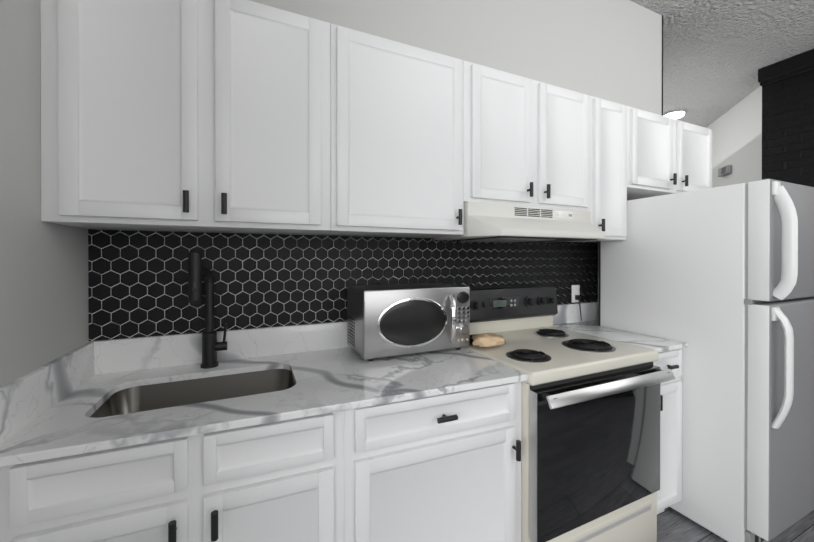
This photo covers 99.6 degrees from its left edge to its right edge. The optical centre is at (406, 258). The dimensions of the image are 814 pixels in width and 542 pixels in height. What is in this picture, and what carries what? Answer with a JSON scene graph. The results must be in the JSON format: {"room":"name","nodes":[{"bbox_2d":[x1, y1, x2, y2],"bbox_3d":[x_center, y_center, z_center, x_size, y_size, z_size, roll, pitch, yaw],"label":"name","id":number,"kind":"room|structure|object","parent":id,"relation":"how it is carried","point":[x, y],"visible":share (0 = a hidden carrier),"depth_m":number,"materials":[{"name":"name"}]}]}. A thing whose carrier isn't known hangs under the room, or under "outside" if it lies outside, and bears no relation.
{"room":"kitchen","nodes":[
{"label":"kitchen","id":0,"kind":"room"},
{"bbox_2d":[0,0,88,387],"bbox_3d":[-0.957,-0.271,0.636,0.130,3.230,1.580,0,0,-24],"label":"wall","id":1,"kind":"structure","parent":0,"point":[44,305],"depth_m":0.92,"materials":[{"name":"grey paint"}]},
{"bbox_2d":[89,0,662,340],"bbox_3d":[0.388,-0.276,2.036,3.472,3.230,0.139,0,0,-24],"label":"wall","id":2,"kind":"structure","parent":0,"point":[610,50],"depth_m":2.10,"materials":[{"name":"grey paint"}]},
{"bbox_2d":[40,0,330,234],"bbox_3d":[-0.718,-0.501,1.260,0.819,0.789,0.372,0,0,-24],"label":"upper cabinet","id":3,"kind":"object","parent":2,"relation":"attached to","point":[211,116],"visible":1,"depth_m":1.10,"materials":[{"name":"white paint"}]},
{"bbox_2d":[0,302,598,444],"bbox_3d":[0.186,0.364,1.570,2.720,0.122,0.560,0,0,-24],"label":"backsplash","id":4,"kind":"structure","parent":2,"relation":"attached to","point":[28,398],"depth_m":1.32,"materials":[{"name":"stone"}]},
{"bbox_2d":[88,229,597,340],"bbox_3d":[0.075,0.096,1.816,2.718,0.408,0.006,0,0,-24],"label":"tile backsplash","id":5,"kind":"structure","parent":2,"relation":"attached to","point":[586,254],"depth_m":1.53,"materials":[{"name":"black tile"}]},
{"bbox_2d":[572,285,581,320],"bbox_3d":[1.123,0.294,2.264,0.072,0.239,0.036,0,0,-24],"label":"wall outlet","id":6,"kind":"object","parent":5,"relation":"attached to","point":[576,296],"visible":0.98,"depth_m":2.27,"materials":[{"name":"white plastic"}]},
{"bbox_2d":[319,23,463,237],"bbox_3d":[-0.070,-0.502,1.552,0.599,0.789,0.372,0,0,-24],"label":"upper cabinet","id":7,"kind":"object","parent":2,"relation":"attached to","point":[397,139],"visible":0.94,"depth_m":1.40,"materials":[{"name":"white paint"}]},
{"bbox_2d":[464,60,589,210],"bbox_3d":[0.577,-0.579,1.843,0.819,0.637,0.372,0,0,-24],"label":"upper cabinet","id":8,"kind":"object","parent":2,"relation":"attached to","point":[526,141],"visible":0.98,"depth_m":1.68,"materials":[{"name":"white paint"}]},
{"bbox_2d":[434,201,604,242],"bbox_3d":[0.602,-0.174,1.795,0.801,0.168,0.459,0,0,-24],"label":"range hood","id":9,"kind":"object","parent":8,"relation":"attached to","point":[489,222],"visible":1,"depth_m":1.63,"materials":[{"name":"white metal"}]},
{"bbox_2d":[568,96,626,241],"bbox_3d":[1.092,-0.504,2.075,0.309,0.789,0.372,0,0,-24],"label":"upper cabinet","id":10,"kind":"object","parent":2,"relation":"attached to","point":[608,172],"visible":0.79,"depth_m":1.94,"materials":[{"name":"white paint"}]},
{"bbox_2d":[627,106,711,200],"bbox_3d":[1.649,-0.661,2.325,0.909,0.477,0.372,0,0,-24],"label":"upper cabinet","id":11,"kind":"object","parent":2,"relation":"attached to","point":[666,155],"visible":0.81,"depth_m":2.16,"materials":[{"name":"white paint"}]},
{"bbox_2d":[630,0,813,127],"bbox_3d":[0.632,-1.929,1.522,15.500,0.080,12.000,0,0,-24],"label":"ceiling","id":12,"kind":"structure","parent":0,"point":[717,54],"depth_m":3.06,"materials":[{"name":"white paint"}]},
{"bbox_2d":[663,110,686,118],"bbox_3d":[3.506,-1.880,4.516,0.260,0.092,0.260,0,0,-24],"label":"ceiling light","id":13,"kind":"object","parent":12,"relation":"attached to","point":[676,114],"visible":0.73,"depth_m":4.44,"materials":[{"name":"white glass"}]},
{"bbox_2d":[706,86,761,187],"bbox_3d":[4.742,-0.289,5.874,0.120,3.230,4.680,0,0,21],"label":"wall","id":14,"kind":"structure","parent":0,"point":[736,129],"depth_m":4.17,"materials":[{"name":"grey paint"}]},
{"bbox_2d":[718,165,731,176],"bbox_3d":[4.098,-1.129,4.438,0.055,0.100,0.220,0,0,21],"label":"door chime","id":15,"kind":"object","parent":14,"relation":"attached to","point":[724,170],"visible":1,"depth_m":4.38,"materials":[{"name":"grey plastic"}]},
{"bbox_2d":[657,507,813,541],"bbox_3d":[0.632,1.371,1.533,15.500,0.060,12.000,0,0,-24],"label":"floor","id":16,"kind":"structure","parent":0,"point":[673,525],"depth_m":1.69,"materials":[{"name":"wood"}]},
{"bbox_2d":[304,381,521,541],"bbox_3d":[-0.008,0.894,1.432,0.686,0.892,0.651,0,0,-24],"label":"base cabinet","id":17,"kind":"object","parent":16,"relation":"on","point":[442,468],"depth_m":1.12,"materials":[{"name":"white paint"}]},
{"bbox_2d":[0,347,527,466],"bbox_3d":[-0.362,0.438,1.265,1.470,0.022,0.666,0,0,-24],"label":"countertop","id":18,"kind":"structure","parent":17,"relation":"on","point":[335,380],"depth_m":1.08,"materials":[{"name":"stone"}]},
{"bbox_2d":[90,369,294,417],"bbox_3d":[-0.677,0.549,1.160,0.630,0.200,0.380,0,0,-24],"label":"sink bowl","id":19,"kind":"object","parent":18,"relation":"attached to","point":[155,396],"visible":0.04,"depth_m":1.28,"materials":[{"name":"silver metal"}]},
{"bbox_2d":[188,251,226,368],"bbox_3d":[-0.763,0.200,1.325,0.122,0.452,0.139,0,0,-24],"label":"faucet","id":20,"kind":"object","parent":18,"relation":"on","point":[211,345],"visible":1,"depth_m":1.34,"materials":[{"name":"black metal"}]},
{"bbox_2d":[347,282,469,360],"bbox_3d":[0.012,0.277,1.589,0.511,0.297,0.323,0,0,-24],"label":"microwave","id":21,"kind":"object","parent":18,"relation":"on","point":[386,320],"visible":1,"depth_m":1.48,"materials":[{"name":"silver metal"}]},
{"bbox_2d":[464,286,675,541],"bbox_3d":[0.681,0.755,1.668,0.758,1.170,0.729,0,0,-24],"label":"electric range","id":22,"kind":"object","parent":16,"relation":"on","point":[590,450],"visible":0.73,"depth_m":1.41,"materials":[{"name":"beige metal"}]},
{"bbox_2d":[472,333,504,346],"bbox_3d":[0.376,0.371,1.597,0.173,0.048,0.129,0,0,-24],"label":"loaf","id":23,"kind":"object","parent":22,"relation":"on","point":[486,339],"visible":1,"depth_m":1.56,"materials":[{"name":"beige food"}]},
{"bbox_2d":[653,349,681,513],"bbox_3d":[1.145,0.893,1.944,0.306,0.893,0.662,0,0,-24],"label":"base cabinet","id":24,"kind":"object","parent":16,"relation":"on","point":[669,492],"visible":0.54,"depth_m":1.70,"materials":[{"name":"white paint"}]},
{"bbox_2d":[553,322,686,352],"bbox_3d":[1.138,0.435,1.955,0.308,0.022,0.640,0,0,-24],"label":"countertop","id":25,"kind":"structure","parent":24,"relation":"on","point":[658,344],"depth_m":1.87,"materials":[{"name":"stone"}]},
{"bbox_2d":[599,179,813,541],"bbox_3d":[1.735,0.490,1.958,0.758,1.698,0.885,0,0,-24],"label":"refrigerator","id":26,"kind":"object","parent":16,"relation":"on","point":[719,281],"visible":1,"depth_m":1.60,"materials":[{"name":"white metal"}]},
{"bbox_2d":[758,49,813,186],"bbox_3d":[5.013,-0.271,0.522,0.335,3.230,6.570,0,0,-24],"label":"chimney","id":27,"kind":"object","parent":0,"point":[787,84],"depth_m":3.26,"materials":[{"name":"black brick"}]}
]}

